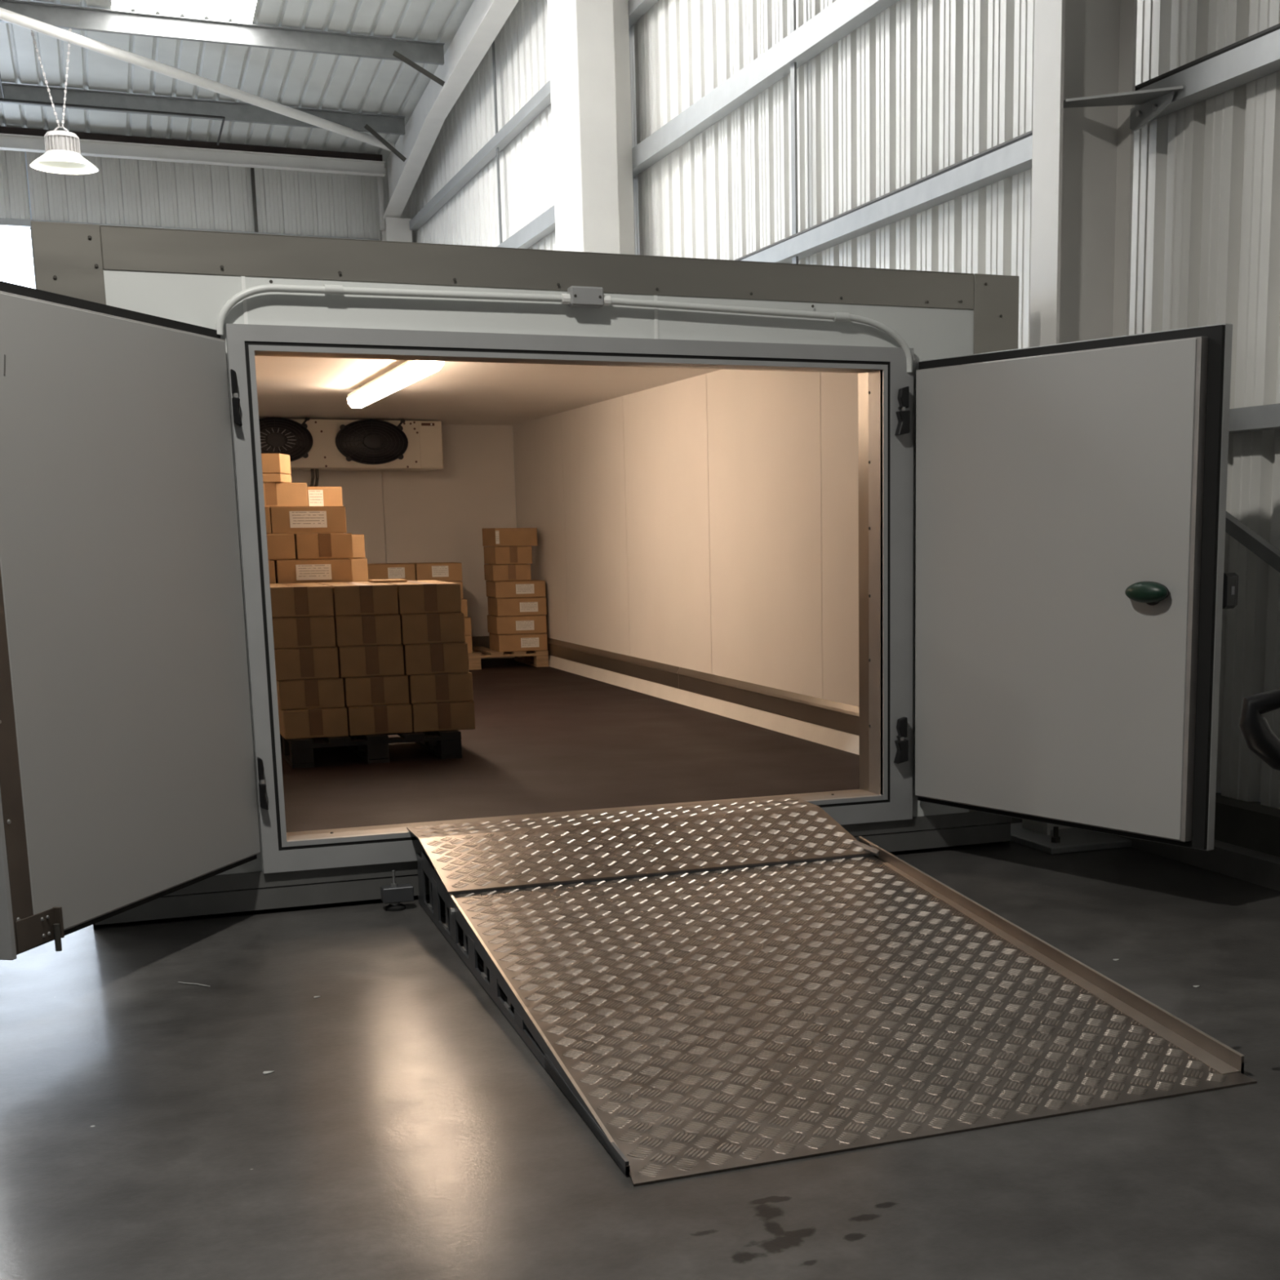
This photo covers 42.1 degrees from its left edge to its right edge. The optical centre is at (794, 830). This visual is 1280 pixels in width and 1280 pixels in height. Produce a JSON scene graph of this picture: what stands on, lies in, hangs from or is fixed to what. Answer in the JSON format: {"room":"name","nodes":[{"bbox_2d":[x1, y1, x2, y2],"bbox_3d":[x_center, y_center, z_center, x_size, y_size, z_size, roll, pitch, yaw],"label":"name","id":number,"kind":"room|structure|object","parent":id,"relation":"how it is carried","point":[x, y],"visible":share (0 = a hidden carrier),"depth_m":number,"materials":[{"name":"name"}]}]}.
{"room":"warehouse interior","nodes":[
{"label":"warehouse interior","id":0,"kind":"room"},
{"bbox_2d":[0,150,408,240],"bbox_3d":[-13.174,-5.066,18.795,17.624,6.150,0.170,-5,11,-22],"label":"wall","id":1,"kind":"structure","parent":0,"point":[123,192],"depth_m":20.72,"materials":[{"name":"metal"}]},
{"bbox_2d":[0,226,36,288],"bbox_3d":[-11.437,-5.086,19.587,4.750,4.190,0.100,-5,11,-22],"label":"window","id":2,"kind":"structure","parent":1,"relation":"in","point":[17,267],"depth_m":20.11,"materials":[{"name":"white glass"}]},
{"bbox_2d":[0,0,474,168],"bbox_3d":[-7.061,-5.927,3.711,17.670,1.327,32.050,-5,11,-22],"label":"ceiling","id":3,"kind":"structure","parent":0,"point":[332,60],"depth_m":17.73,"materials":[{"name":"white metal"}]},
{"bbox_2d":[29,28,98,174],"bbox_3d":[-7.127,-7.092,15.972,0.620,1.285,0.620,-5,11,-22],"label":"lamp","id":4,"kind":"object","parent":3,"relation":"hanging from","point":[62,155],"visible":0.99,"depth_m":15.96,"materials":[{"name":"grey metal"}]},
{"bbox_2d":[44,134,80,154],"bbox_3d":[-7.122,-6.656,16.051,0.316,0.140,0.316,-5,11,-22],"label":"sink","id":5,"kind":"object","parent":4,"relation":"in","point":[54,144],"depth_m":15.93,"materials":[{"name":"white metal"}]},
{"bbox_2d":[111,0,257,23],"bbox_3d":[-4.387,-7.653,12.311,1.300,0.658,8.580,-5,11,-22],"label":"roof light","id":6,"kind":"object","parent":3,"relation":"attached to","point":[217,11],"depth_m":16.11,"materials":[{"name":"white"}]},
{"bbox_2d":[0,133,385,177],"bbox_3d":[-13.092,-7.697,17.646,17.120,0.155,0.150,-5,11,-22],"label":"beam","id":7,"kind":"structure","parent":3,"relation":"attached to","point":[11,142],"depth_m":20.06,"materials":[{"name":"white metal"}]},
{"bbox_2d":[0,7,395,151],"bbox_3d":[-7.787,-7.460,14.447,0.110,0.554,12.559,5,12,27],"label":"tube","id":8,"kind":"object","parent":3,"relation":"attached to","point":[11,17],"visible":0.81,"depth_m":17.06,"materials":[{"name":"white metal"}]},
{"bbox_2d":[364,124,406,161],"bbox_3d":[-4.825,-8.101,19.447,0.473,0.399,0.016,-4,11,-18],"label":"brace","id":9,"kind":"object","parent":3,"relation":"attached to","point":[366,126],"visible":1,"depth_m":19.44,"materials":[{"name":"metal"}]},
{"bbox_2d":[0,817,1279,1279],"bbox_3d":[-6.981,0.598,4.933,17.720,0.150,32.100,-5,11,-22],"label":"floor","id":10,"kind":"structure","parent":0,"point":[402,1127],"depth_m":3.63,"materials":[{"name":"concrete"}]},
{"bbox_2d":[177,982,210,986],"bbox_3d":[-1.803,0.461,4.957,0.124,0.004,0.010,4,11,22],"label":"scrap","id":11,"kind":"object","parent":10,"relation":"on","point":[178,982],"visible":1,"depth_m":4.96,"materials":[{"name":"paper"}]},
{"bbox_2d":[262,1071,274,1074],"bbox_3d":[-1.320,0.607,4.138,0.026,0.002,0.022,-2,10,-5],"label":"paper scrap","id":12,"kind":"object","parent":10,"relation":"on","point":[264,1072],"visible":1,"depth_m":4.14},
{"bbox_2d":[377,176,412,242],"bbox_3d":[-5.127,-5.548,21.682,0.350,5.900,0.340,-5,11,-22],"label":"column","id":13,"kind":"structure","parent":10,"relation":"on","point":[394,229],"depth_m":21.17,"materials":[{"name":"white metal"}]},
{"bbox_2d":[382,0,519,218],"bbox_3d":[0.846,-6.230,6.758,0.210,1.857,31.400,-5,11,-22],"label":"rafter","id":14,"kind":"object","parent":13,"relation":"on","point":[484,20],"visible":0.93,"depth_m":17.76,"materials":[{"name":"white metal"}]},
{"bbox_2d":[392,50,444,86],"bbox_3d":[-3.908,-7.923,17.159,0.525,0.314,0.015,-4,11,-19],"label":"brace","id":15,"kind":"object","parent":14,"relation":"attached to","point":[396,54],"visible":1,"depth_m":17.15,"materials":[{"name":"metal"}]},
{"bbox_2d":[547,0,635,254],"bbox_3d":[-1.536,-4.147,12.937,0.454,6.207,0.790,-5,11,-22],"label":"boxed column","id":16,"kind":"structure","parent":10,"relation":"on","point":[588,40],"depth_m":12.44,"materials":[{"name":"white paint"}]},
{"bbox_2d":[0,221,1238,959],"bbox_3d":[-2.210,-1.506,9.331,3.981,2.318,9.899,-5,11,-22],"label":"cold room","id":17,"kind":"structure","parent":10,"relation":"on","point":[827,537],"depth_m":6.05,"materials":[{"name":"metal"}]},
{"bbox_2d":[258,417,443,486],"bbox_3d":[-3.865,-3.028,13.279,1.970,0.556,0.647,-5,11,-22],"label":"evaporator","id":18,"kind":"object","parent":17,"relation":"attached to","point":[317,445],"visible":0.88,"depth_m":13.12,"materials":[{"name":"metal"}]},
{"bbox_2d":[280,729,462,768],"bbox_3d":[-2.151,-0.452,8.277,0.800,0.130,0.800,-5,11,-22],"label":"pallet","id":19,"kind":"object","parent":17,"relation":"on","point":[445,744],"visible":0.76,"depth_m":7.93,"materials":[{"name":"plastic"}]},
{"bbox_2d":[278,706,348,739],"bbox_3d":[-2.343,-0.537,8.003,0.294,0.137,0.349,-5,11,-22],"label":"cardboard box","id":20,"kind":"object","parent":19,"relation":"on","point":[303,723],"visible":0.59,"depth_m":7.85,"materials":[{"name":"brown cardboard"}]},
{"bbox_2d":[275,676,344,710],"bbox_3d":[-2.360,-0.677,7.996,0.298,0.139,0.349,-5,11,-22],"label":"cardboard box","id":21,"kind":"object","parent":20,"relation":"on","point":[300,694],"visible":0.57,"depth_m":7.84,"materials":[{"name":"brown cardboard"}]},
{"bbox_2d":[274,646,339,680],"bbox_3d":[-2.373,-0.816,7.960,0.290,0.147,0.349,-5,11,-22],"label":"cardboard box","id":22,"kind":"object","parent":21,"relation":"on","point":[312,663],"visible":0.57,"depth_m":7.80,"materials":[{"name":"brown cardboard"}]},
{"bbox_2d":[271,616,335,648],"bbox_3d":[-2.380,-0.960,7.934,0.286,0.143,0.349,-5,11,-22],"label":"cardboard box","id":23,"kind":"object","parent":22,"relation":"on","point":[315,631],"visible":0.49,"depth_m":7.78,"materials":[{"name":"brown cardboard"}]},
{"bbox_2d":[270,584,333,617],"bbox_3d":[-2.389,-1.103,7.925,0.292,0.141,0.349,-5,11,-22],"label":"cardboard box","id":24,"kind":"object","parent":23,"relation":"on","point":[305,600],"visible":0.78,"depth_m":7.77,"materials":[{"name":"brown cardboard"}]},
{"bbox_2d":[344,703,413,735],"bbox_3d":[-2.063,-0.561,8.119,0.297,0.137,0.349,-5,11,-22],"label":"cardboard box","id":25,"kind":"object","parent":19,"relation":"on","point":[388,718],"visible":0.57,"depth_m":7.96,"materials":[{"name":"brown cardboard"}]},
{"bbox_2d":[342,674,408,706],"bbox_3d":[-2.078,-0.701,8.112,0.298,0.139,0.349,-5,11,-22],"label":"cardboard box","id":26,"kind":"object","parent":25,"relation":"on","point":[378,690],"visible":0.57,"depth_m":7.95,"materials":[{"name":"brown cardboard"}]},
{"bbox_2d":[335,644,404,677],"bbox_3d":[-2.095,-0.841,8.077,0.300,0.147,0.349,-5,11,-22],"label":"cardboard box","id":27,"kind":"object","parent":26,"relation":"on","point":[357,661],"visible":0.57,"depth_m":7.92,"materials":[{"name":"brown cardboard"}]},
{"bbox_2d":[333,614,401,646],"bbox_3d":[-2.102,-0.983,8.046,0.301,0.143,0.349,-5,11,-22],"label":"cardboard box","id":28,"kind":"object","parent":27,"relation":"on","point":[371,629],"visible":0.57,"depth_m":7.89,"materials":[{"name":"brown cardboard"}]},
{"bbox_2d":[324,582,398,616],"bbox_3d":[-2.113,-1.128,8.042,0.296,0.141,0.349,-5,11,-22],"label":"cardboard box","id":29,"kind":"object","parent":28,"relation":"on","point":[381,598],"visible":0.91,"depth_m":7.88,"materials":[{"name":"brown cardboard"}]},
{"bbox_2d":[408,701,475,732],"bbox_3d":[-1.782,-0.585,8.234,0.299,0.137,0.349,-5,11,-22],"label":"cardboard box","id":30,"kind":"object","parent":19,"relation":"on","point":[458,715],"visible":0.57,"depth_m":8.07,"materials":[{"name":"brown cardboard"}]},
{"bbox_2d":[407,671,473,703],"bbox_3d":[-1.790,-0.724,8.222,0.302,0.139,0.349,-5,11,-22],"label":"cardboard box","id":31,"kind":"object","parent":30,"relation":"on","point":[457,686],"visible":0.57,"depth_m":8.06,"materials":[{"name":"brown cardboard"}]},
{"bbox_2d":[401,642,469,675],"bbox_3d":[-1.806,-0.864,8.191,0.304,0.147,0.349,-5,11,-22],"label":"cardboard box","id":32,"kind":"object","parent":31,"relation":"on","point":[451,657],"visible":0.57,"depth_m":8.03,"materials":[{"name":"brown cardboard"}]},
{"bbox_2d":[397,612,465,644],"bbox_3d":[-1.818,-1.008,8.165,0.301,0.143,0.349,-5,11,-22],"label":"cardboard box","id":33,"kind":"object","parent":32,"relation":"on","point":[429,628],"visible":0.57,"depth_m":8.01,"materials":[{"name":"brown cardboard"}]},
{"bbox_2d":[387,582,462,613],"bbox_3d":[-1.832,-1.151,8.156,0.298,0.141,0.349,-5,11,-22],"label":"cardboard box","id":34,"kind":"object","parent":33,"relation":"on","point":[413,597],"visible":0.91,"depth_m":8.00,"materials":[{"name":"brown cardboard"}]},
{"bbox_3d":[-2.477,-0.594,8.322,0.294,0.137,0.349,-5,11,-22],"label":"cardboard box","id":35,"kind":"object","parent":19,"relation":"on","visible":0},
{"bbox_3d":[-2.495,-0.733,8.311,0.298,0.139,0.349,-5,11,-22],"label":"cardboard box","id":36,"kind":"object","parent":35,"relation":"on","visible":0},
{"bbox_3d":[-2.510,-0.874,8.285,0.290,0.147,0.349,-5,11,-22],"label":"cardboard box","id":37,"kind":"object","parent":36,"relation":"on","visible":0},
{"bbox_3d":[-2.517,-1.017,8.255,0.286,0.143,0.349,-5,11,-22],"label":"cardboard box","id":38,"kind":"object","parent":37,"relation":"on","visible":0},
{"bbox_2d":[270,582,320,585],"bbox_3d":[-2.524,-1.160,8.244,0.292,0.141,0.349,-5,11,-22],"label":"cardboard box","id":39,"kind":"object","parent":38,"relation":"on","point":[280,584],"visible":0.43,"depth_m":8.23,"materials":[{"name":"brown cardboard"}]},
{"bbox_3d":[-2.200,-0.618,8.439,0.297,0.137,0.349,-5,11,-22],"label":"cardboard box","id":40,"kind":"object","parent":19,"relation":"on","visible":0},
{"bbox_3d":[-2.212,-0.757,8.428,0.298,0.139,0.349,-5,11,-22],"label":"cardboard box","id":41,"kind":"object","parent":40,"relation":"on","visible":0},
{"bbox_3d":[-2.229,-0.897,8.396,0.300,0.147,0.349,-5,11,-22],"label":"cardboard box","id":42,"kind":"object","parent":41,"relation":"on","visible":0},
{"bbox_3d":[-2.238,-1.041,8.369,0.301,0.143,0.349,-5,11,-22],"label":"cardboard box","id":43,"kind":"object","parent":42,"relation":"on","visible":0},
{"bbox_2d":[317,581,379,584],"bbox_3d":[-2.248,-1.184,8.360,0.296,0.141,0.349,-5,11,-22],"label":"cardboard box","id":44,"kind":"object","parent":43,"relation":"on","point":[364,582],"visible":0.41,"depth_m":8.31,"materials":[{"name":"brown cardboard"}]},
{"bbox_3d":[-1.916,-0.641,8.552,0.299,0.137,0.349,-5,11,-22],"label":"cardboard box","id":45,"kind":"object","parent":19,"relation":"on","visible":0},
{"bbox_3d":[-1.927,-0.781,8.544,0.302,0.139,0.349,-5,11,-22],"label":"cardboard box","id":46,"kind":"object","parent":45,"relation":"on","visible":0},
{"bbox_3d":[-1.943,-0.921,8.511,0.304,0.147,0.349,-5,11,-22],"label":"cardboard box","id":47,"kind":"object","parent":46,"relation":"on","visible":0},
{"bbox_3d":[-1.954,-1.065,8.487,0.301,0.143,0.349,-5,11,-22],"label":"cardboard box","id":48,"kind":"object","parent":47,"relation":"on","visible":0},
{"bbox_2d":[386,580,445,583],"bbox_3d":[-1.966,-1.208,8.476,0.298,0.141,0.349,-5,11,-22],"label":"cardboard box","id":49,"kind":"object","parent":48,"relation":"on","point":[408,581],"visible":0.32,"depth_m":8.42,"materials":[{"name":"brown cardboard"}]},
{"bbox_2d":[367,578,407,582],"bbox_3d":[-2.074,-1.270,8.396,0.167,0.010,0.217,-5,11,-22],"label":"cardboard box","id":50,"kind":"object","parent":49,"relation":"on","point":[390,580],"visible":1,"depth_m":8.32,"materials":[{"name":"brown cardboard"}]},
{"bbox_2d":[346,360,444,408],"bbox_3d":[-2.207,-2.502,9.116,0.110,0.117,3.070,-5,11,-22],"label":"tube light","id":51,"kind":"object","parent":17,"relation":"attached to","point":[410,371],"visible":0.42,"depth_m":9.00,"materials":[{"name":"white plastic"}]},
{"bbox_2d":[468,646,548,670],"bbox_3d":[-2.730,-1.425,13.648,1.212,0.130,0.800,-5,11,-22],"label":"wooden pallet","id":52,"kind":"object","parent":17,"relation":"on","point":[534,658],"visible":0.32,"depth_m":13.48,"materials":[{"name":"brown wood"}]},
{"bbox_2d":[465,635,472,653],"bbox_3d":[-2.829,-1.512,13.370,0.358,0.142,0.357,-5,11,-22],"label":"cardboard box","id":53,"kind":"object","parent":52,"relation":"on","point":[468,637],"visible":0.15,"depth_m":13.27,"materials":[{"name":"brown cardboard"}]},
{"bbox_2d":[464,617,471,635],"bbox_3d":[-2.830,-1.654,13.344,0.358,0.142,0.357,-5,11,-22],"label":"cardboard box","id":54,"kind":"object","parent":53,"relation":"on","point":[468,628],"visible":0.17,"depth_m":13.24,"materials":[{"name":"brown cardboard"}]},
{"bbox_2d":[461,598,467,617],"bbox_3d":[-2.855,-1.795,13.309,0.358,0.142,0.357,-5,11,-22],"label":"cardboard box","id":55,"kind":"object","parent":54,"relation":"on","point":[464,602],"visible":0.15,"depth_m":13.20,"materials":[{"name":"brown cardboard"}]},
{"bbox_2d":[445,581,462,599],"bbox_3d":[-2.884,-1.935,13.272,0.358,0.142,0.357,-5,11,-22],"label":"cardboard box","id":56,"kind":"object","parent":55,"relation":"on","point":[458,582],"visible":0.15,"depth_m":13.16,"materials":[{"name":"brown cardboard"}]},
{"bbox_2d":[411,562,462,581],"bbox_3d":[-2.885,-2.077,13.245,0.358,0.142,0.360,-5,11,-22],"label":"cardboard box","id":57,"kind":"object","parent":56,"relation":"on","point":[441,571],"visible":0.82,"depth_m":13.08,"materials":[{"name":"brown cardboard"}]},
{"bbox_2d":[488,632,547,652],"bbox_3d":[-2.282,-1.559,13.614,0.402,0.136,0.360,-5,11,-22],"label":"cardboard box","id":58,"kind":"object","parent":52,"relation":"on","point":[525,642],"visible":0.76,"depth_m":13.46,"materials":[{"name":"brown cardboard"}]},
{"bbox_2d":[487,614,546,635],"bbox_3d":[-2.289,-1.700,13.586,0.411,0.144,0.360,-5,11,-22],"label":"cardboard box","id":59,"kind":"object","parent":58,"relation":"on","point":[513,624],"visible":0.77,"depth_m":13.43,"materials":[{"name":"brown cardboard"}]},
{"bbox_2d":[487,596,546,616],"bbox_3d":[-2.283,-1.846,13.562,0.407,0.142,0.360,-5,11,-22],"label":"cardboard box","id":60,"kind":"object","parent":59,"relation":"on","point":[536,606],"visible":0.8,"depth_m":13.41,"materials":[{"name":"brown cardboard"}]},
{"bbox_2d":[485,579,546,598],"bbox_3d":[-2.290,-1.984,13.535,0.412,0.131,0.360,-5,11,-22],"label":"cardboard box","id":61,"kind":"object","parent":60,"relation":"on","point":[533,588],"visible":0.92,"depth_m":13.38,"materials":[{"name":"brown cardboard"}]},
{"bbox_2d":[484,564,531,581],"bbox_3d":[-2.352,-2.114,13.504,0.312,0.131,0.332,-5,11,-22],"label":"cardboard box","id":62,"kind":"object","parent":61,"relation":"on","point":[492,572],"visible":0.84,"depth_m":13.36,"materials":[{"name":"brown cardboard"}]},
{"bbox_2d":[483,546,532,564],"bbox_3d":[-2.345,-2.251,13.482,0.307,0.141,0.332,-6,12,-26],"label":"cardboard box","id":63,"kind":"object","parent":62,"relation":"on","point":[492,554],"visible":0.99,"depth_m":13.35,"materials":[{"name":"brown cardboard"}]},
{"bbox_2d":[482,528,537,546],"bbox_3d":[-2.327,-2.396,13.472,0.357,0.144,0.330,-6,12,-28],"label":"cardboard box","id":64,"kind":"object","parent":63,"relation":"on","point":[491,536],"visible":1,"depth_m":13.34,"materials":[{"name":"brown cardboard"}]},
{"bbox_3d":[-3.223,-1.479,13.209,0.363,0.142,0.357,-5,11,-22],"label":"cardboard box","id":65,"kind":"object","parent":52,"relation":"on","visible":0},
{"bbox_3d":[-3.225,-1.621,13.183,0.363,0.142,0.357,-5,11,-22],"label":"cardboard box","id":66,"kind":"object","parent":65,"relation":"on","visible":0},
{"bbox_3d":[-3.226,-1.763,13.157,0.363,0.142,0.357,-5,11,-22],"label":"cardboard box","id":67,"kind":"object","parent":66,"relation":"on","visible":0},
{"bbox_3d":[-3.228,-1.906,13.131,0.363,0.142,0.357,-5,11,-22],"label":"cardboard box","id":68,"kind":"object","parent":67,"relation":"on","visible":0},
{"bbox_2d":[367,563,415,580],"bbox_3d":[-3.229,-2.048,13.104,0.363,0.142,0.360,-5,11,-22],"label":"cardboard box","id":69,"kind":"object","parent":68,"relation":"on","point":[375,571],"visible":0.68,"depth_m":12.94,"materials":[{"name":"brown cardboard"}]},
{"bbox_3d":[-2.826,-0.866,9.844,0.497,0.134,0.377,-5,11,-22],"label":"cardboard box","id":70,"kind":"object","parent":17,"relation":"in","visible":0},
{"bbox_3d":[-2.828,-0.999,9.819,0.497,0.134,0.377,-5,11,-22],"label":"cardboard box","id":71,"kind":"object","parent":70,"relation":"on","visible":0},
{"bbox_3d":[-2.829,-1.132,9.795,0.497,0.134,0.377,-5,11,-22],"label":"cardboard box","id":72,"kind":"object","parent":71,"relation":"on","visible":0},
{"bbox_3d":[-2.830,-1.265,9.771,0.497,0.134,0.377,-5,11,-22],"label":"cardboard box","id":73,"kind":"object","parent":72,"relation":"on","visible":0},
{"bbox_3d":[-2.832,-1.398,9.747,0.497,0.134,0.377,-5,11,-22],"label":"cardboard box","id":74,"kind":"object","parent":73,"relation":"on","visible":0},
{"bbox_2d":[350,558,368,582],"bbox_3d":[-2.787,-1.537,9.741,0.467,0.136,0.377,-5,11,-22],"label":"cardboard box","id":75,"kind":"object","parent":74,"relation":"on","point":[359,566],"visible":0.23,"depth_m":9.64,"materials":[{"name":"brown cardboard"}]},
{"bbox_2d":[351,534,364,558],"bbox_3d":[-2.798,-1.672,9.713,0.467,0.136,0.377,-5,11,-22],"label":"cardboard box","id":76,"kind":"object","parent":75,"relation":"on","point":[358,544],"visible":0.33,"depth_m":9.62,"materials":[{"name":"brown cardboard"}]},
{"bbox_2d":[284,533,311,533],"bbox_3d":[-2.965,-1.802,9.618,0.597,0.153,0.377,-5,11,-22],"label":"cardboard box","id":77,"kind":"object","parent":76,"relation":"on","point":[285,533],"visible":0.02,"depth_m":9.48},
{"bbox_2d":[262,482,308,506],"bbox_3d":[-3.050,-1.940,9.558,0.402,0.139,0.342,-5,11,-22],"label":"cardboard box","id":78,"kind":"object","parent":77,"relation":"on","point":[275,494],"visible":0.56,"depth_m":9.43,"materials":[{"name":"brown cardboard"}]},
{"bbox_2d":[262,473,291,482],"bbox_3d":[-3.045,-2.025,9.493,0.237,0.048,0.237,-1,10,-3],"label":"cardboard box","id":79,"kind":"object","parent":78,"relation":"on","point":[267,477],"visible":0.45,"depth_m":9.38,"materials":[{"name":"brown cardboard"}]},
{"bbox_2d":[261,453,290,474],"bbox_3d":[-3.046,-2.104,9.478,0.237,0.110,0.237,-1,10,-3],"label":"cardboard box","id":80,"kind":"object","parent":79,"relation":"on","point":[272,463],"visible":0.5,"depth_m":9.37,"materials":[{"name":"brown cardboard"}]},
{"bbox_2d":[306,486,342,506],"bbox_3d":[-2.781,-1.960,9.711,0.197,0.118,0.260,-5,11,-22],"label":"cardboard box","id":81,"kind":"object","parent":77,"relation":"on","point":[317,495],"visible":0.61,"depth_m":9.60,"materials":[{"name":"brown cardboard"}]},
{"bbox_3d":[-2.824,-0.585,9.047,0.920,0.130,1.040,-5,11,-22],"label":"wooden pallet","id":82,"kind":"object","parent":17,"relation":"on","visible":0},
{"bbox_3d":[-2.949,-0.662,8.727,0.417,0.136,0.597,-5,11,-22],"label":"cardboard box","id":83,"kind":"object","parent":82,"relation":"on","visible":0},
{"bbox_3d":[-2.951,-0.798,8.703,0.417,0.136,0.597,-5,11,-22],"label":"cardboard box","id":84,"kind":"object","parent":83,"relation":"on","visible":0},
{"bbox_3d":[-2.952,-0.934,8.678,0.417,0.136,0.597,-5,11,-22],"label":"cardboard box","id":85,"kind":"object","parent":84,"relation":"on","visible":0},
{"bbox_3d":[-2.953,-1.070,8.653,0.417,0.136,0.597,-5,11,-22],"label":"cardboard box","id":86,"kind":"object","parent":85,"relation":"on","visible":0},
{"bbox_3d":[-2.955,-1.206,8.628,0.417,0.136,0.597,-5,11,-22],"label":"cardboard box","id":87,"kind":"object","parent":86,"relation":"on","visible":0},
{"bbox_2d":[268,560,275,583],"bbox_3d":[-2.865,-1.315,8.449,0.364,0.136,0.297,-5,11,-22],"label":"cardboard box","id":88,"kind":"object","parent":87,"relation":"on","point":[271,562],"visible":0.13,"depth_m":8.38,"materials":[{"name":"brown cardboard"}]},
{"bbox_2d":[266,533,295,559],"bbox_3d":[-2.757,-1.456,8.470,0.338,0.130,0.302,-5,11,-22],"label":"cardboard box","id":89,"kind":"object","parent":88,"relation":"on","point":[280,546],"visible":0.25,"depth_m":8.37,"materials":[{"name":"brown cardboard"}]},
{"bbox_2d":[264,506,271,533],"bbox_3d":[-2.859,-1.579,8.405,0.333,0.135,0.297,-5,11,-22],"label":"cardboard box","id":90,"kind":"object","parent":89,"relation":"on","point":[266,508],"visible":0.19,"depth_m":8.33,"materials":[{"name":"brown cardboard"}]},
{"bbox_3d":[-2.575,-0.694,8.880,0.377,0.136,0.597,-5,11,-22],"label":"cardboard box","id":91,"kind":"object","parent":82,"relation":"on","visible":0},
{"bbox_3d":[-2.577,-0.830,8.855,0.377,0.136,0.597,-5,11,-22],"label":"cardboard box","id":92,"kind":"object","parent":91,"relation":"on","visible":0},
{"bbox_3d":[-2.578,-0.966,8.831,0.377,0.136,0.597,-5,11,-22],"label":"cardboard box","id":93,"kind":"object","parent":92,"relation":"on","visible":0},
{"bbox_3d":[-2.579,-1.102,8.806,0.377,0.136,0.597,-5,11,-22],"label":"cardboard box","id":94,"kind":"object","parent":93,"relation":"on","visible":0},
{"bbox_3d":[-2.581,-1.238,8.781,0.377,0.136,0.597,-5,11,-22],"label":"cardboard box","id":95,"kind":"object","parent":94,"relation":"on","visible":0},
{"bbox_2d":[274,558,352,583],"bbox_3d":[-2.514,-1.344,8.591,0.372,0.136,0.300,-5,11,-22],"label":"cardboard box","id":96,"kind":"object","parent":95,"relation":"on","point":[335,570],"visible":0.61,"depth_m":8.45,"materials":[{"name":"brown cardboard"}]},
{"bbox_2d":[293,533,353,559],"bbox_3d":[-2.464,-1.481,8.589,0.278,0.130,0.302,-5,11,-22],"label":"cardboard box","id":97,"kind":"object","parent":96,"relation":"on","point":[313,545],"visible":0.88,"depth_m":8.45,"materials":[{"name":"brown cardboard"}]},
{"bbox_2d":[269,506,346,533],"bbox_3d":[-2.530,-1.607,8.537,0.368,0.135,0.300,-5,11,-22],"label":"cardboard box","id":98,"kind":"object","parent":97,"relation":"on","point":[283,519],"visible":0.84,"depth_m":8.40,"materials":[{"name":"brown cardboard"}]},
{"bbox_2d":[380,795,1257,1186],"bbox_3d":[-0.126,0.296,5.035,1.837,0.274,3.038,-5,11,-22],"label":"ramp","id":99,"kind":"object","parent":10,"relation":"on","point":[715,987],"visible":1,"depth_m":4.54,"materials":[{"name":"metal"}]},
{"bbox_2d":[390,902,399,905],"bbox_3d":[-1.435,0.261,5.929,0.034,0.008,0.034,-5,11,-22],"label":"washer","id":100,"kind":"object","parent":99,"relation":"in","point":[391,903],"depth_m":5.91,"materials":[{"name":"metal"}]},
{"bbox_2d":[1010,0,1182,854],"bbox_3d":[1.153,-3.194,6.515,0.480,6.579,0.660,-5,11,-22],"label":"column","id":101,"kind":"structure","parent":10,"relation":"on","point":[1086,117],"depth_m":6.72,"materials":[{"name":"white metal"}]},
{"bbox_2d":[1239,688,1279,770],"bbox_3d":[1.847,0.130,4.095,0.783,0.893,1.434,-5,11,-22],"label":"truck","id":102,"kind":"object","parent":10,"relation":"on","point":[1258,735],"visible":1,"depth_m":4.49,"materials":[{"name":"black plastic"}]},
{"bbox_2d":[408,0,1279,891],"bbox_3d":[1.008,-3.694,7.498,0.252,7.215,32.000,-5,11,-22],"label":"wall","id":103,"kind":"structure","parent":0,"point":[756,124],"depth_m":8.49,"materials":[{"name":"metal"}]},
{"bbox_2d":[734,23,1279,260],"bbox_3d":[1.874,-2.802,5.547,0.034,0.040,15.500,-5,11,-22],"label":"wall girt","id":104,"kind":"object","parent":103,"relation":"on","point":[1273,28],"visible":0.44,"depth_m":7.75,"materials":[{"name":"grey metal"}]},
{"bbox_2d":[1225,511,1279,572],"bbox_3d":[1.868,-0.830,5.813,0.040,0.931,1.971,-5,11,-22],"label":"diagonal brace","id":105,"kind":"object","parent":103,"relation":"attached to","point":[1260,547],"visible":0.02,"depth_m":6.13,"materials":[{"name":"grey metal"}]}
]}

